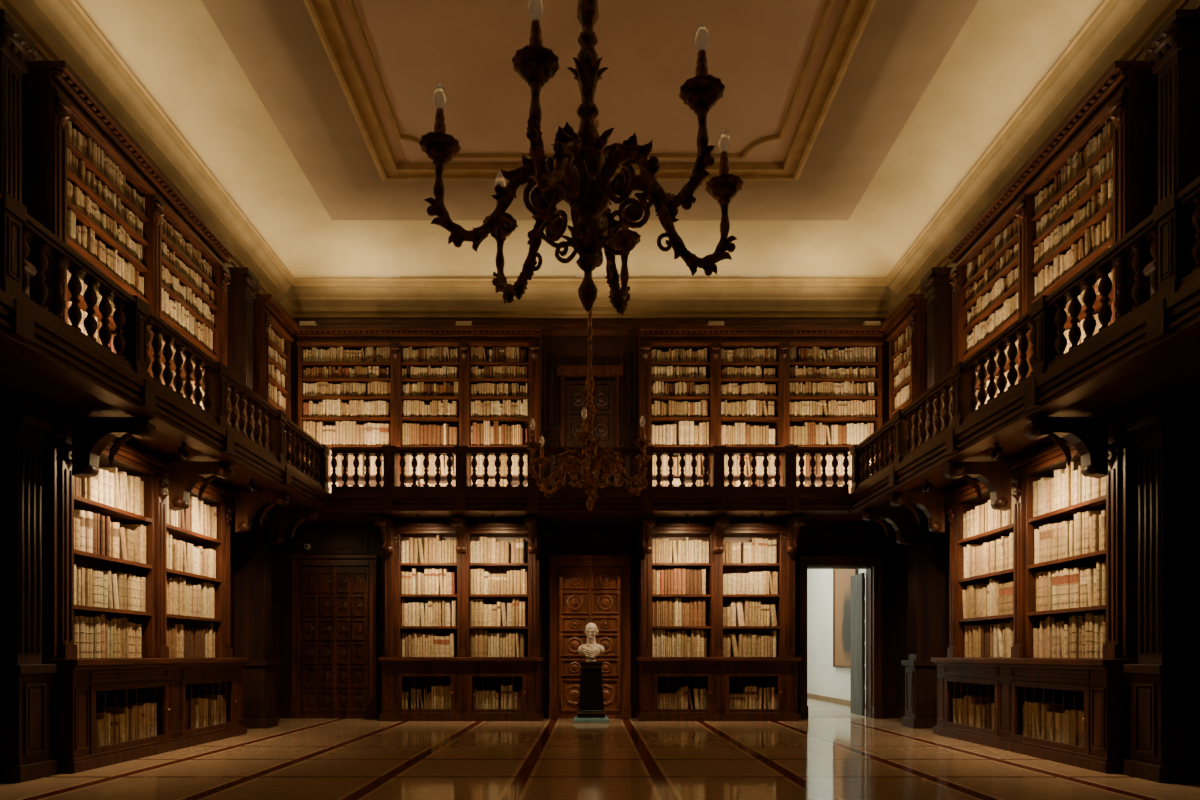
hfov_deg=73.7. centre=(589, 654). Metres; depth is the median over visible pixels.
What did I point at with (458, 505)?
gallery
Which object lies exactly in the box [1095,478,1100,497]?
book
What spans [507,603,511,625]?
book
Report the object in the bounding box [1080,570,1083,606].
book
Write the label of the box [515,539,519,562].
book
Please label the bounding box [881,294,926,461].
bookcase
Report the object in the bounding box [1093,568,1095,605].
book
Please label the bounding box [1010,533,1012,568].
book
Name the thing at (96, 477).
book
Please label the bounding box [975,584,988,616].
book
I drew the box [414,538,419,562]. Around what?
book
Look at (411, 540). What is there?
book
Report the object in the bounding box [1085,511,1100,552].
book
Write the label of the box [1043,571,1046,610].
book
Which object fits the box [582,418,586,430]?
candle holder
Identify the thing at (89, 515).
book
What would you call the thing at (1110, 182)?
book
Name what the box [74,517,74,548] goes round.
book
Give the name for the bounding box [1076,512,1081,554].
book
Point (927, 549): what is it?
pilaster
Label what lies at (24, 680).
pilaster
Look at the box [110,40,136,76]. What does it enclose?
floodlight
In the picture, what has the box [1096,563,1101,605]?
book
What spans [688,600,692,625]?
book
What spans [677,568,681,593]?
book
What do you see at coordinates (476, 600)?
book
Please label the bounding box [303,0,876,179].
trim
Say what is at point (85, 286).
book
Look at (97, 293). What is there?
book
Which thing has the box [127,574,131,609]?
book
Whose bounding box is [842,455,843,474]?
book
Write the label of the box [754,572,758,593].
book
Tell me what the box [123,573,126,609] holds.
book
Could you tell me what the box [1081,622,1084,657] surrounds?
book
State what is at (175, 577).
book
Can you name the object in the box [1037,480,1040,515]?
book
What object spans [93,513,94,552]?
book
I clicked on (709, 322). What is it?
wall lamp
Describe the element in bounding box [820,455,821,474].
book
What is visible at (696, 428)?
book
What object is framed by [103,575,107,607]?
book
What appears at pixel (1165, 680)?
pilaster
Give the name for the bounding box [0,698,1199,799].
floor
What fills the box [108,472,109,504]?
book
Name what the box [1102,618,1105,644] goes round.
book
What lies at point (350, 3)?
trim
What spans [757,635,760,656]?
book
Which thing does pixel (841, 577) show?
painting
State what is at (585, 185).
chandelier
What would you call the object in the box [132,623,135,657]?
book
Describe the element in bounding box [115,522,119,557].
book
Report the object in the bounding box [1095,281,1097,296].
book
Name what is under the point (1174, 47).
pilaster
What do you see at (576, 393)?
door
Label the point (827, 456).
book
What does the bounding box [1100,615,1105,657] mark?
book
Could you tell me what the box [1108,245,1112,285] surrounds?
book
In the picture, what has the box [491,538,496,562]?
book
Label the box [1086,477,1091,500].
book
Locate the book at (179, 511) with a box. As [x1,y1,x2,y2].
[178,510,180,527]
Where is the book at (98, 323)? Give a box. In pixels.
[97,321,100,343]
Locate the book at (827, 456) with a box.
[825,455,828,474]
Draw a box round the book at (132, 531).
[132,531,133,560]
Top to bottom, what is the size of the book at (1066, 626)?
0.350 m
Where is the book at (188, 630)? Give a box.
[187,629,190,656]
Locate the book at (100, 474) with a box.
[98,469,103,503]
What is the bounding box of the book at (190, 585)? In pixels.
[189,584,191,615]
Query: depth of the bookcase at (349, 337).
13.30 m
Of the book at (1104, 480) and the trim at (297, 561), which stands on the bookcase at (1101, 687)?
the book at (1104, 480)
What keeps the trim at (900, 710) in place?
attached to the wall at (902, 654)
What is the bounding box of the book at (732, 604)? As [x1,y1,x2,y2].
[728,601,735,625]
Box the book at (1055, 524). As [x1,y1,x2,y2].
[1054,523,1057,559]
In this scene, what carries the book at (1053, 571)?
on the bookcase at (1101, 687)
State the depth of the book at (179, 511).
9.72 m
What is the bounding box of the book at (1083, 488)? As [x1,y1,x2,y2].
[1081,475,1085,501]
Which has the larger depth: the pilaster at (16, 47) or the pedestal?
the pedestal
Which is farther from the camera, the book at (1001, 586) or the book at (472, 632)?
the book at (472, 632)
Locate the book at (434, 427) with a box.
[432,425,436,444]
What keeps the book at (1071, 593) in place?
on the bookcase at (1101, 687)
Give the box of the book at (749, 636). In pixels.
[747,634,751,656]
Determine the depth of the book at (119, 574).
8.53 m
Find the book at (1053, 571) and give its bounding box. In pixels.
[1052,570,1055,609]
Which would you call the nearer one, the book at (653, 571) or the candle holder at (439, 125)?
the candle holder at (439, 125)
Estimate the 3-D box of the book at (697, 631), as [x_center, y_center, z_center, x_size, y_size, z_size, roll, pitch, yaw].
[1.807,-0.191,13.474,0.066,0.443,0.250,0,0,0]
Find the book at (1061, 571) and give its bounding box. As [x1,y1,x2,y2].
[1060,570,1063,608]
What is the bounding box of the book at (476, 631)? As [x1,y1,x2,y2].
[475,630,478,656]
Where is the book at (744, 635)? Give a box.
[743,634,746,656]
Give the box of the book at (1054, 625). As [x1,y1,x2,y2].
[1052,623,1056,657]
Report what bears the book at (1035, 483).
on the bookcase at (1101, 687)
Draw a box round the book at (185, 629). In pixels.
[184,628,186,657]
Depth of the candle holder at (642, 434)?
9.73 m
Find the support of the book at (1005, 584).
on the bookcase at (1101, 687)
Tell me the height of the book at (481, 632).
0.455 m
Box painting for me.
[833,569,857,667]
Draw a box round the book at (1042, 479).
[1040,478,1051,514]
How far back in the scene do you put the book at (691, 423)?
13.35 m
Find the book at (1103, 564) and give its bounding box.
[1102,562,1105,604]
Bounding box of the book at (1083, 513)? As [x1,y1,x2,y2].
[1082,512,1084,553]
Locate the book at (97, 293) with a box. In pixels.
[95,290,100,307]
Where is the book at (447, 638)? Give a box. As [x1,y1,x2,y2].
[445,636,449,656]
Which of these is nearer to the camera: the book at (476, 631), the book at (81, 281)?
the book at (81, 281)
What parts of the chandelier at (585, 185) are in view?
bulb, arm, bulb, arm, bulb, arm, arm, arm, arm, bulb, bulb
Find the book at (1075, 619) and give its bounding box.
[1071,616,1078,657]
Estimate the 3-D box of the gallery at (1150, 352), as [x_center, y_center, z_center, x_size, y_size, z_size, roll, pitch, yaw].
[4.622,-2.425,7.945,1.345,1.535,11.490,0,0,0]
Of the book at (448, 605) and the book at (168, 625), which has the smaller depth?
the book at (168, 625)
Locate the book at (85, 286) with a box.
[83,281,86,296]
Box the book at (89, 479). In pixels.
[87,477,91,499]
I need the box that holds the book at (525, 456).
[523,455,526,474]
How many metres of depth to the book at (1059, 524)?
8.48 m
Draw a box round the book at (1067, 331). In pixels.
[1066,329,1070,351]
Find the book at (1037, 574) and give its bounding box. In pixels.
[1035,573,1038,610]
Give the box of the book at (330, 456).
[329,450,332,474]
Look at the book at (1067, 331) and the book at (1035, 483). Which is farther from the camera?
the book at (1035, 483)
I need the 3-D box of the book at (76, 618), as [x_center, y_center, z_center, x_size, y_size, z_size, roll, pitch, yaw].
[-5.099,-0.173,7.779,0.244,0.407,0.074,0,0,0]
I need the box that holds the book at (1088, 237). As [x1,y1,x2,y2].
[1085,229,1092,257]
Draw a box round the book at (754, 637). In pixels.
[752,635,756,656]
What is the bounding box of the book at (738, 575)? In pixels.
[736,573,740,593]
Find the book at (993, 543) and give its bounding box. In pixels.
[991,541,995,572]
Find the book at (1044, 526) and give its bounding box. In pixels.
[1043,525,1046,561]
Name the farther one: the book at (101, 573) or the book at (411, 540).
the book at (411, 540)
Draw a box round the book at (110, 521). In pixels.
[110,521,110,556]
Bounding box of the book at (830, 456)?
[829,455,832,474]
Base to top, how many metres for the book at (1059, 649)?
0.382 m
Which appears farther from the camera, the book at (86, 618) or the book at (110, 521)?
the book at (110, 521)
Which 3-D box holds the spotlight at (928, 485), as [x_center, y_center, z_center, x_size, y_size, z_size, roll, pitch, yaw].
[4.213,-2.112,10.000,0.123,0.167,0.074,0,0,0]
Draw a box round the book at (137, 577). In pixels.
[136,576,139,610]
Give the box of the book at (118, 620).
[117,619,120,657]
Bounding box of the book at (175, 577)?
[167,576,178,614]
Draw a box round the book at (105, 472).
[103,470,108,504]
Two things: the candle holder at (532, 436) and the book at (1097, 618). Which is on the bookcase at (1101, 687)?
the book at (1097, 618)
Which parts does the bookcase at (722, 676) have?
shelf, shelf, shelf, cabinet door, cornice, shelf, shelf, shelf, cabinet door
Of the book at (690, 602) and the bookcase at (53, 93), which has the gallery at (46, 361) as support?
the bookcase at (53, 93)
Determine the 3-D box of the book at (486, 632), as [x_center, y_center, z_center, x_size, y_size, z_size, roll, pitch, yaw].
[-1.741,-0.189,13.477,0.068,0.440,0.250,0,0,0]
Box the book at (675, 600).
[673,598,677,625]
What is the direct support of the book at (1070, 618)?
on the bookcase at (1101, 687)
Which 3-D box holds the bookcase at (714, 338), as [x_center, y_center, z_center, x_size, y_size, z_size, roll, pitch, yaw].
[2.840,-3.945,13.415,4.040,2.965,0.490,0,0,0]
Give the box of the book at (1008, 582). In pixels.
[1007,582,1008,613]
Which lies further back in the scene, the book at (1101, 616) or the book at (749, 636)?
the book at (749, 636)
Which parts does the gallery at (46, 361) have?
newel post, newel post, handrail, rail, newel post, newel post, newel post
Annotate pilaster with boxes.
[0,9,36,294]
[0,397,55,782]
[227,267,260,440]
[233,506,278,728]
[901,506,946,728]
[919,267,952,440]
[1124,397,1199,782]
[1143,9,1199,294]
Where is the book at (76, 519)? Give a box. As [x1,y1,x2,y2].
[75,518,78,549]
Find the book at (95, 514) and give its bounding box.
[94,513,96,553]
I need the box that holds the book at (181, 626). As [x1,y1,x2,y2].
[179,624,183,657]
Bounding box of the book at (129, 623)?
[128,622,131,657]
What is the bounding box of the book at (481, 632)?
[479,630,483,656]
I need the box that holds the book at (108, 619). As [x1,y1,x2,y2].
[105,618,115,657]
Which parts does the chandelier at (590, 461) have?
bulb, bulb, arm, arm, bulb, arm, suspension rod, arm, arm, arm, bulb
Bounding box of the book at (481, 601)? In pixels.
[479,599,484,625]
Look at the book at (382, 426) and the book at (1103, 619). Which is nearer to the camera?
the book at (1103, 619)
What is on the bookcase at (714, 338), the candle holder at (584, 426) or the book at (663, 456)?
the book at (663, 456)
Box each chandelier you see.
[419,0,742,315]
[524,119,651,511]
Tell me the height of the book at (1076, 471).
0.363 m
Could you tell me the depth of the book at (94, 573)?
8.06 m
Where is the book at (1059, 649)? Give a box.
[1056,622,1061,657]
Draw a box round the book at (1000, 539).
[999,539,1000,570]
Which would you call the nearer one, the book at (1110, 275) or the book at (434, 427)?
the book at (1110, 275)
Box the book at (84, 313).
[83,311,87,334]
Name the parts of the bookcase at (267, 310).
cornice, shelf, shelf, shelf, shelf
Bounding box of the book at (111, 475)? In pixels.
[109,473,114,506]
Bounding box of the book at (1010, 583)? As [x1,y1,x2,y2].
[1009,582,1012,613]
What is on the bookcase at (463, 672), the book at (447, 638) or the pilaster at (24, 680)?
the book at (447, 638)
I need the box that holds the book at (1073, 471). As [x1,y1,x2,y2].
[1073,471,1074,504]
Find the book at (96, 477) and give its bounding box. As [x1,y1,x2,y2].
[95,475,97,501]
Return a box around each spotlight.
[178,443,189,459]
[248,479,257,492]
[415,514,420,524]
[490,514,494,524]
[685,514,689,524]
[759,514,764,524]
[922,479,931,492]
[990,443,1001,459]
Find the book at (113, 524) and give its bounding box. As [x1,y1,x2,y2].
[111,522,116,557]
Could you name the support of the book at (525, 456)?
on the bookcase at (349, 337)
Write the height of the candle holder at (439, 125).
0.160 m
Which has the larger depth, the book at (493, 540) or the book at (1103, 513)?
the book at (493, 540)
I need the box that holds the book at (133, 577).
[131,575,135,610]
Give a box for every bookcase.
[22,60,234,390]
[42,416,248,772]
[253,294,298,461]
[295,325,541,485]
[378,523,544,720]
[635,523,801,720]
[638,325,883,485]
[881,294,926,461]
[931,416,1137,772]
[945,60,1157,389]
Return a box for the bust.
[578,623,604,661]
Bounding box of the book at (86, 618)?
[85,617,88,657]
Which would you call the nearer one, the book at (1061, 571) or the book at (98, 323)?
the book at (98, 323)
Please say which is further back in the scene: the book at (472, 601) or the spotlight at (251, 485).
the book at (472, 601)
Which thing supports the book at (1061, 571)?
on the bookcase at (1101, 687)
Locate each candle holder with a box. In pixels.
[434,108,445,133]
[529,19,542,45]
[530,429,534,441]
[540,446,543,456]
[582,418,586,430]
[620,210,628,229]
[640,426,644,438]
[695,50,707,75]
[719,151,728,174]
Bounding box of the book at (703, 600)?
[702,599,704,625]
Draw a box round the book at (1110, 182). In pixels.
[1108,178,1112,201]
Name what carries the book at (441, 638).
on the bookcase at (463, 672)
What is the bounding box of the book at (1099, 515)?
[1099,515,1100,550]
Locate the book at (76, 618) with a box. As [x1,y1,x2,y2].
[74,616,78,657]
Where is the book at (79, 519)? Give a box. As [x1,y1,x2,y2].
[79,519,80,549]
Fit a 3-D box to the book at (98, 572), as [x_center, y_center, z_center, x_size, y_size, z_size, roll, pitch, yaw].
[-5.112,-0.666,8.136,0.259,0.375,0.056,0,0,0]
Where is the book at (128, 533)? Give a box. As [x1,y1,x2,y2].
[124,529,131,560]
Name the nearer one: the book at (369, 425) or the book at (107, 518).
the book at (107, 518)
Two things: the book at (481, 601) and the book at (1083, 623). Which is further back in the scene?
the book at (481, 601)
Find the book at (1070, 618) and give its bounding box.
[1069,617,1071,657]
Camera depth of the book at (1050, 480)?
8.66 m
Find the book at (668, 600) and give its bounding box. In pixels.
[667,599,671,625]
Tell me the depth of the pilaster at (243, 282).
11.33 m
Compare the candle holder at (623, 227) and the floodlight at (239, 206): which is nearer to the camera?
the candle holder at (623, 227)
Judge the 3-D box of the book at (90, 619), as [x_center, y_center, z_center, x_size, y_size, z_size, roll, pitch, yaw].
[-5.114,-0.174,8.025,0.250,0.409,0.080,0,0,0]
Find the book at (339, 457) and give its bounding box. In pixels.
[337,455,343,474]
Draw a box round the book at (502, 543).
[500,541,504,562]
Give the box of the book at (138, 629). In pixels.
[135,624,141,657]
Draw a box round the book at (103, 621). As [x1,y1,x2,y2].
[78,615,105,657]
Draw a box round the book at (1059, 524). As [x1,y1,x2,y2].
[1058,523,1061,558]
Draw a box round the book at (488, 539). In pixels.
[487,538,490,562]
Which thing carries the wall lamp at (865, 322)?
on the bookcase at (714, 338)
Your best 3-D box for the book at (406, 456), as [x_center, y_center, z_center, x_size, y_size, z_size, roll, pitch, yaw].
[-3.062,-3.217,13.481,0.064,0.435,0.243,0,0,0]
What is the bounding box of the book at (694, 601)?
[693,600,696,625]
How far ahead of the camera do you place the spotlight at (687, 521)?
12.47 m
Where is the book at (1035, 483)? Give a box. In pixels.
[1033,481,1037,516]
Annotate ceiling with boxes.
[77,0,1102,277]
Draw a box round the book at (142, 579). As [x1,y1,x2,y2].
[140,577,145,611]
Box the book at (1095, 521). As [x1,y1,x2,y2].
[1092,514,1100,551]
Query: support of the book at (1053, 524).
on the bookcase at (1101, 687)
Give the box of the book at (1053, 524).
[1052,524,1053,559]
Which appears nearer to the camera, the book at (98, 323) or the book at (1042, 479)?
the book at (98, 323)
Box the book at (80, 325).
[78,309,83,332]
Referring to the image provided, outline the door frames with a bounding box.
[281,336,898,717]
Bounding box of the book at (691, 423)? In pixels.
[689,421,693,444]
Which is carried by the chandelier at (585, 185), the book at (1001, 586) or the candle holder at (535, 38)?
the candle holder at (535, 38)
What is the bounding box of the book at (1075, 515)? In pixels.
[1074,514,1076,555]
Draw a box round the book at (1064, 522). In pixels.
[1062,521,1069,557]
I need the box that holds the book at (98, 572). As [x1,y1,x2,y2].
[97,571,100,606]
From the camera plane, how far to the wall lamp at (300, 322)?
13.29 m
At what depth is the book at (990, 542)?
9.97 m
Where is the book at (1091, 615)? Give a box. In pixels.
[1089,613,1105,657]
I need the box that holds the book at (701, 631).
[700,630,703,656]
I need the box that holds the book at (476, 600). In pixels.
[475,599,478,625]
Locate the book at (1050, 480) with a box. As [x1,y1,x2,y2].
[1048,479,1051,511]
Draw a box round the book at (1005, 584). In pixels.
[1003,582,1007,614]
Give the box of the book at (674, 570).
[673,569,676,593]
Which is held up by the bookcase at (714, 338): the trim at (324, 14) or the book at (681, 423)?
the book at (681, 423)
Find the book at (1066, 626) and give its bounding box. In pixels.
[1064,624,1068,657]
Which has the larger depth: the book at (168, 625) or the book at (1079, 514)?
the book at (168, 625)
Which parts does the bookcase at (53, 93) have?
shelf, shelf, shelf, shelf, shelf, cornice, shelf, shelf, shelf, shelf, shelf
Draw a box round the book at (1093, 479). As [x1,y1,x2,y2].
[1092,478,1094,498]
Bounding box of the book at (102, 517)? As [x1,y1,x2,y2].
[100,515,104,554]
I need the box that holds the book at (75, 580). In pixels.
[74,564,76,604]
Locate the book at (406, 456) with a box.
[405,455,408,474]
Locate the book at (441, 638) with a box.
[439,636,444,656]
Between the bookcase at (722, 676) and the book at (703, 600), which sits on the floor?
the bookcase at (722, 676)
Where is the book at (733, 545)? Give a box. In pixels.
[731,543,735,562]
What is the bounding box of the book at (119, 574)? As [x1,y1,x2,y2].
[111,572,122,608]
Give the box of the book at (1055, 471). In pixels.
[1054,470,1056,510]
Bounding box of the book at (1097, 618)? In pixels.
[1094,615,1099,657]
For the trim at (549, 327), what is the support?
attached to the wall at (902, 654)
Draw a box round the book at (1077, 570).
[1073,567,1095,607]
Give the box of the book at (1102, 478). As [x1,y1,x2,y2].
[1100,477,1103,495]
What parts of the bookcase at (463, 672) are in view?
cabinet door, shelf, shelf, shelf, cornice, cabinet door, shelf, shelf, shelf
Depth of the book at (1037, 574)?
8.94 m
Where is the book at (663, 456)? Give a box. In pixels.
[662,455,665,474]
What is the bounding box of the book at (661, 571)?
[660,570,663,593]
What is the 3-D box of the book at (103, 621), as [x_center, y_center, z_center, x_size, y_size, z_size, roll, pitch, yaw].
[-5.098,-0.191,8.198,0.250,0.443,0.077,0,0,0]
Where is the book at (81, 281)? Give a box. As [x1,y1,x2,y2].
[79,278,83,295]
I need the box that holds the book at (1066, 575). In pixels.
[1063,568,1069,608]
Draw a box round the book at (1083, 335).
[1080,319,1085,342]
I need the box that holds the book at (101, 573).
[100,572,102,606]
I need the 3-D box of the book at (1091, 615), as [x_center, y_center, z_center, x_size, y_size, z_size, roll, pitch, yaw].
[5.086,-0.191,7.952,0.237,0.444,0.065,0,0,0]
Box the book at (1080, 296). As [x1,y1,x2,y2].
[1078,292,1081,307]
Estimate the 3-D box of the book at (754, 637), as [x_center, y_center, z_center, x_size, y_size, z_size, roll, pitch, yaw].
[2.746,-0.152,13.473,0.075,0.367,0.259,0,0,0]
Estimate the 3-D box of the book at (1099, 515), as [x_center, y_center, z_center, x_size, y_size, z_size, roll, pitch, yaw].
[5.118,-1.191,7.841,0.255,0.364,0.053,0,0,0]
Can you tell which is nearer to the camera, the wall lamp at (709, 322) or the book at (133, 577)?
the book at (133, 577)
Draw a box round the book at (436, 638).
[434,636,438,656]
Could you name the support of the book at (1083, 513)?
on the bookcase at (1101, 687)
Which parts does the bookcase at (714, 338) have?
shelf, shelf, shelf, shelf, shelf, shelf, shelf, shelf, shelf, shelf, shelf, shelf, cornice, shelf, shelf, shelf, shelf, shelf, shelf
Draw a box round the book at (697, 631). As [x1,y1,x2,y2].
[696,630,699,656]
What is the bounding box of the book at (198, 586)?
[197,585,200,616]
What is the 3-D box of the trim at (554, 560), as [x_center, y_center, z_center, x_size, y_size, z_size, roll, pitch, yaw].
[0.000,-0.307,13.630,1.420,2.780,0.140,0,0,0]
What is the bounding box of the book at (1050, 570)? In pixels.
[1047,570,1051,609]
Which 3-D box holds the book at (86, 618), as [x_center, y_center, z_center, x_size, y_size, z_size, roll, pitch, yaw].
[-5.117,-0.173,7.945,0.262,0.407,0.075,0,0,0]
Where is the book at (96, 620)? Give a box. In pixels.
[85,616,100,657]
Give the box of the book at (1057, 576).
[1055,569,1063,609]
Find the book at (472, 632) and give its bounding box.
[470,630,474,656]
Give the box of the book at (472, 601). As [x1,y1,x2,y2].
[470,599,474,625]
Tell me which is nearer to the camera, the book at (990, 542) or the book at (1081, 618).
the book at (1081, 618)
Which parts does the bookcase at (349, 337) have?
shelf, shelf, shelf, shelf, shelf, shelf, cornice, shelf, shelf, shelf, shelf, shelf, shelf, shelf, shelf, shelf, shelf, shelf, shelf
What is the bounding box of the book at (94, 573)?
[92,571,96,606]
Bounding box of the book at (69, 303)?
[67,301,71,324]
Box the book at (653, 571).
[652,570,655,593]
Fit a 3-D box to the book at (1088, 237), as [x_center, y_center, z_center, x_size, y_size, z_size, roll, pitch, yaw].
[5.072,-4.108,8.015,0.223,0.298,0.051,0,0,0]
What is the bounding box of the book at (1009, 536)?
[1008,536,1009,568]
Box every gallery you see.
[0,191,353,544]
[330,446,849,553]
[826,177,1199,544]
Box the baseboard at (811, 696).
[807,693,865,709]
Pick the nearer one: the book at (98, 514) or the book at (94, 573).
the book at (94, 573)
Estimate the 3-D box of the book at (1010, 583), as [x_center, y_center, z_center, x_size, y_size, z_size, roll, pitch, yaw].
[5.088,-0.671,9.467,0.249,0.383,0.083,0,0,0]
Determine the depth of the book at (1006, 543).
9.58 m
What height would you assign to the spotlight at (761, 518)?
0.167 m
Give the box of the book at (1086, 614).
[1085,613,1089,657]
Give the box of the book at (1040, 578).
[1038,572,1042,610]
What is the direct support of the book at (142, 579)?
on the bookcase at (79, 687)
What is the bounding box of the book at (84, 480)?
[81,478,86,498]
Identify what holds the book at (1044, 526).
on the bookcase at (1101, 687)
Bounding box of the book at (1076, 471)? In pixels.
[1074,470,1077,503]
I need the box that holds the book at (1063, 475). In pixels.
[1061,473,1064,507]
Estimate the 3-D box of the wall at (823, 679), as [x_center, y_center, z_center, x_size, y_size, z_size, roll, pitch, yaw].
[5.600,-1.017,17.275,0.200,4.200,6.650,0,0,0]
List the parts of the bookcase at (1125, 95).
shelf, shelf, shelf, shelf, shelf, cornice, shelf, shelf, shelf, shelf, shelf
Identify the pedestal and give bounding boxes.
[574,662,608,722]
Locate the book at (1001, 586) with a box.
[999,584,1003,614]
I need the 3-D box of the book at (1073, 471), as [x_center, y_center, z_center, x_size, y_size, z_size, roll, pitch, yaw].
[5.112,-1.714,8.255,0.248,0.370,0.052,0,0,0]
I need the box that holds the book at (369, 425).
[367,423,371,444]
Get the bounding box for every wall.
[206,504,280,706]
[807,569,865,702]
[899,395,1199,706]
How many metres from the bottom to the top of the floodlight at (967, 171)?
0.090 m
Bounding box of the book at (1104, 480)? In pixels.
[1103,476,1105,494]
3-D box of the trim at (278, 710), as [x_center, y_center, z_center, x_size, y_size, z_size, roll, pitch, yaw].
[-5.250,-2.117,7.840,0.100,6.400,11.680,0,0,0]
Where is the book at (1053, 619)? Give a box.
[1051,617,1068,657]
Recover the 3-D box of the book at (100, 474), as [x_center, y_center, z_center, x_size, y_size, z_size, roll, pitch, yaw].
[-5.103,-1.713,8.179,0.246,0.367,0.074,0,0,0]
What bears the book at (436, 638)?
on the bookcase at (463, 672)
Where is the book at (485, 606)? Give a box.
[483,604,487,625]
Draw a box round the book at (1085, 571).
[1084,570,1087,606]
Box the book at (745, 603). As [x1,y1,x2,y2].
[742,599,748,625]
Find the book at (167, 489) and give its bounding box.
[167,489,167,523]
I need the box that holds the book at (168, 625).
[167,624,178,657]
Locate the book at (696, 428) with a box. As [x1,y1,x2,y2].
[694,426,698,444]
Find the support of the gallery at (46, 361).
attached to the wall at (274, 654)
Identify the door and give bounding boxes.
[301,567,368,717]
[558,567,621,717]
[565,381,614,485]
[851,573,864,715]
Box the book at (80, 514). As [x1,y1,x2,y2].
[74,510,85,550]
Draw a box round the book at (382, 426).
[380,424,384,444]
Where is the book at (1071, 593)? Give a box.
[1069,568,1073,607]
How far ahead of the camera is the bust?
12.87 m
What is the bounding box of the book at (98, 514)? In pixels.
[96,513,99,553]
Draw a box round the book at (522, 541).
[520,538,524,562]
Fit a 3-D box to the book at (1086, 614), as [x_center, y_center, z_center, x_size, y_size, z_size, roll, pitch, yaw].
[5.093,-0.196,8.020,0.247,0.453,0.064,0,0,0]
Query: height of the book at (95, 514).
0.421 m
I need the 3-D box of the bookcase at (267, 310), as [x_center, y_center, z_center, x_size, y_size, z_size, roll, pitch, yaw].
[-5.035,-3.945,12.590,0.490,2.965,1.140,0,0,0]
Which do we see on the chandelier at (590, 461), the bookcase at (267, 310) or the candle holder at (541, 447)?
the candle holder at (541, 447)
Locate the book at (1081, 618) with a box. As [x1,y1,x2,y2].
[1078,615,1084,657]
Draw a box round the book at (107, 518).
[105,516,109,555]
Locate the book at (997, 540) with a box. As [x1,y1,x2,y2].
[996,539,999,571]
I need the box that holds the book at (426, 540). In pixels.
[424,538,428,562]
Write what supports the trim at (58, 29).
attached to the wall at (902, 654)
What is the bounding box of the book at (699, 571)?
[698,570,701,593]
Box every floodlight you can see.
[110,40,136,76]
[211,170,227,192]
[238,204,252,224]
[372,274,400,277]
[576,274,603,277]
[740,274,768,277]
[927,204,941,224]
[952,170,968,192]
[1043,40,1069,76]
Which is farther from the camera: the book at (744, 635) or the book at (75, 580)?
the book at (744, 635)
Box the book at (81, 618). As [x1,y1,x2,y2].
[79,616,84,657]
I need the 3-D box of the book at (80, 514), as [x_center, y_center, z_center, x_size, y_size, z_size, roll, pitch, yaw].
[-5.108,-1.217,7.895,0.241,0.415,0.076,0,0,0]
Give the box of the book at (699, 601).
[697,599,701,625]
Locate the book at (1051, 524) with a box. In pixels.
[1051,524,1052,559]
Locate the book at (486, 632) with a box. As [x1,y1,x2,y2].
[484,630,489,656]
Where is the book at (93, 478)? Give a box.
[92,477,94,500]
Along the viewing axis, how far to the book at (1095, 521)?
7.87 m
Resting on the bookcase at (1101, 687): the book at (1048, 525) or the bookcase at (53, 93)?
the book at (1048, 525)
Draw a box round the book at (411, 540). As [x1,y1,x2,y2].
[409,538,413,562]
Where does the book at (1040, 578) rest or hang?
on the bookcase at (1101, 687)
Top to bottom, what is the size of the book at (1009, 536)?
0.405 m
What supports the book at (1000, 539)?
on the bookcase at (1101, 687)
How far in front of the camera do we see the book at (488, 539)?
13.38 m
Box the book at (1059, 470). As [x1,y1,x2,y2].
[1057,469,1064,509]
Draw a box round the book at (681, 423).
[678,421,683,444]
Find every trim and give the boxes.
[0,0,1189,318]
[35,0,1199,335]
[271,545,282,718]
[290,555,378,718]
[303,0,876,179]
[346,0,833,157]
[548,555,631,718]
[557,365,622,485]
[797,555,883,718]
[897,545,1199,718]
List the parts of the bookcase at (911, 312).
shelf, shelf, shelf, shelf, cornice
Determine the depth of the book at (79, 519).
7.83 m
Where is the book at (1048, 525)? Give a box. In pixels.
[1047,524,1050,560]
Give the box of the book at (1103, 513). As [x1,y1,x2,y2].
[1101,510,1105,549]
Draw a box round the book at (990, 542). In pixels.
[989,542,990,572]
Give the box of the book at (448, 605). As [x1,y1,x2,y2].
[445,602,451,625]
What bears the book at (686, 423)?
on the bookcase at (714, 338)
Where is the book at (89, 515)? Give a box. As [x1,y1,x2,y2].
[85,511,92,552]
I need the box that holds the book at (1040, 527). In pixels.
[1039,526,1042,562]
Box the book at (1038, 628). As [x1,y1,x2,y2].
[1038,628,1039,657]
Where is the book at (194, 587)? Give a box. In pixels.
[192,585,196,616]
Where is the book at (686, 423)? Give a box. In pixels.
[684,421,688,444]
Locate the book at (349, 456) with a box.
[348,455,351,474]
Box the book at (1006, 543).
[1004,538,1008,569]
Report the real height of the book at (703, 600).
0.460 m
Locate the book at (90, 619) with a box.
[88,617,93,657]
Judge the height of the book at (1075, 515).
0.438 m
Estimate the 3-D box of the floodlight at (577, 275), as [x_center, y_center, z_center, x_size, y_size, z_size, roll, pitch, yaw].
[0.000,-6.333,13.390,0.480,0.090,0.090,0,0,0]
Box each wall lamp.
[299,321,316,324]
[456,321,471,324]
[708,321,723,324]
[863,321,880,324]
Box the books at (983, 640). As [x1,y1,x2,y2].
[67,121,1112,754]
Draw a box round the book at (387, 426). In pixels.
[385,424,389,444]

